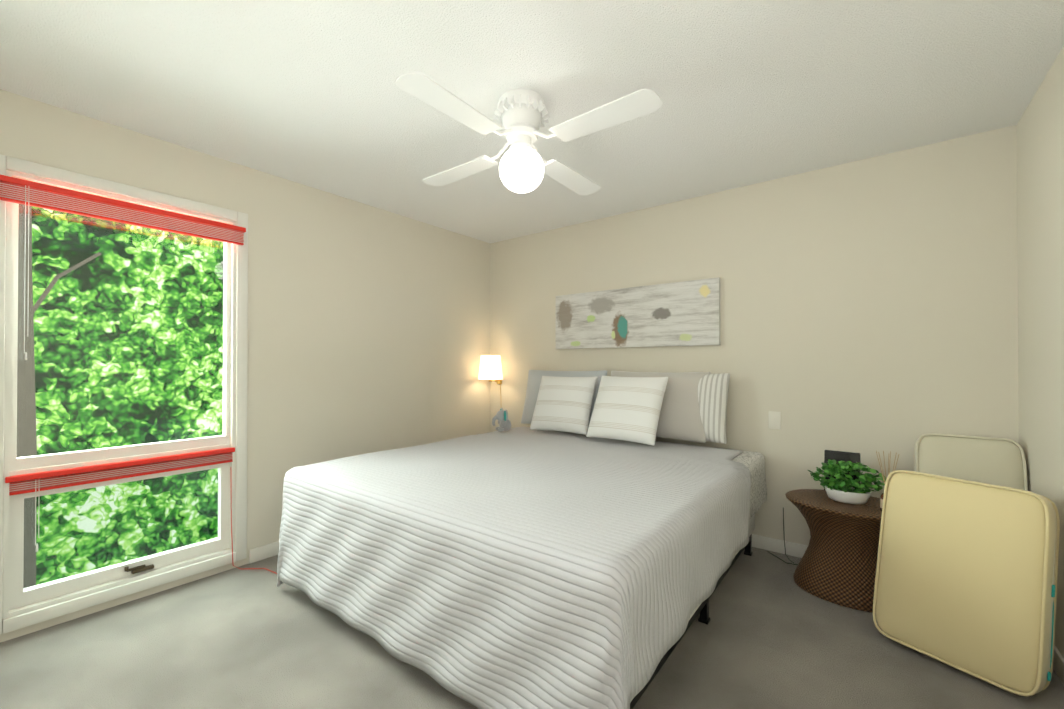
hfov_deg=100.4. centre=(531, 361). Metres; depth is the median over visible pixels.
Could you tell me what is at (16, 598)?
window
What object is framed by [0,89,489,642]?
wall
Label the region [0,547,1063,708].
floor
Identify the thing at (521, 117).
ceiling fan
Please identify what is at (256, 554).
baseboard
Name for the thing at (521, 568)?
bed
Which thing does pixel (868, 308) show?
wall
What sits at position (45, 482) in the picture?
window blind
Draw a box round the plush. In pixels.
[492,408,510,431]
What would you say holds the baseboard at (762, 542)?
attached to the wall at (868, 308)
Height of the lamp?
0.810 m
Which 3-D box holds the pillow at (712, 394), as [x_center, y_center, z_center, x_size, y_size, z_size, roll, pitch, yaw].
[1.096,0.315,3.135,0.572,0.471,0.150,0,-10,44]
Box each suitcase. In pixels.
[873,470,1059,696]
[914,434,1027,490]
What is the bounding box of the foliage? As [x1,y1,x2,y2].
[32,206,223,584]
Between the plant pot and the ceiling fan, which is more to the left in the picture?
the ceiling fan
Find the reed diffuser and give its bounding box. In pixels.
[876,451,898,511]
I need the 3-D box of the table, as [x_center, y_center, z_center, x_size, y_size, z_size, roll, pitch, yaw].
[1.697,0.999,2.385,0.580,0.485,0.452,0,0,38]
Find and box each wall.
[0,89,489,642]
[490,125,1018,545]
[1016,46,1063,657]
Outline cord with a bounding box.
[767,508,797,564]
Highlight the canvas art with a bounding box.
[556,277,720,348]
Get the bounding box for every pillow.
[521,370,606,426]
[530,376,597,434]
[586,376,667,445]
[611,371,710,442]
[654,372,729,443]
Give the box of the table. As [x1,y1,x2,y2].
[785,489,881,612]
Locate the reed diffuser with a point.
(881, 499)
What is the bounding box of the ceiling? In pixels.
[0,0,1063,243]
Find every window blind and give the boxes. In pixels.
[0,175,245,359]
[5,447,276,573]
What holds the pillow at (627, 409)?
on the bed
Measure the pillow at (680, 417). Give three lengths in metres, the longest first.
0.762 x 0.490 x 0.170 m
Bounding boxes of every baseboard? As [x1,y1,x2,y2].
[249,541,278,563]
[752,534,807,557]
[1053,645,1063,684]
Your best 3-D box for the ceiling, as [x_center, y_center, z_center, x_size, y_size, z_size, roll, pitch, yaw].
[-0.117,-1.252,1.879,3.870,0.100,3.970,0,0,38]
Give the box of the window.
[0,154,247,633]
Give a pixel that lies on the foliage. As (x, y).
(148, 425)
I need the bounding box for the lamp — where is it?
[478,355,502,394]
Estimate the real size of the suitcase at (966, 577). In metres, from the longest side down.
0.738 x 0.520 x 0.195 m
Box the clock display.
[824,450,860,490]
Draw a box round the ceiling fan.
[396,72,660,194]
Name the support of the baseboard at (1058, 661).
attached to the wall at (1040, 191)
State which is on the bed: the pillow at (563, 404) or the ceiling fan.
the pillow at (563, 404)
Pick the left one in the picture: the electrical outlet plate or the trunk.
the trunk
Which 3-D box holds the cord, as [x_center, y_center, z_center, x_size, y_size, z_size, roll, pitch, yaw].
[1.667,1.093,2.732,0.402,0.297,0.149,0,0,38]
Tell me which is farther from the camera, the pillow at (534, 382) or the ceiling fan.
the pillow at (534, 382)
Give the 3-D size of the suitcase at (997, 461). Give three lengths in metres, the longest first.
0.860 x 0.396 x 0.207 m
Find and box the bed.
[277,427,766,708]
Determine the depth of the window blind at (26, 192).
2.20 m
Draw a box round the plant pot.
[808,459,885,504]
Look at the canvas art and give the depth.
3.43 m
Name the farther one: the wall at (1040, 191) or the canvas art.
the canvas art
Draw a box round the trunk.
[17,204,100,588]
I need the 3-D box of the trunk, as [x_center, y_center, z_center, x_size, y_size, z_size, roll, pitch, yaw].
[-4.213,0.251,3.895,0.494,8.004,0.676,0,0,38]
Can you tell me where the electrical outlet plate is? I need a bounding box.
[768,411,780,429]

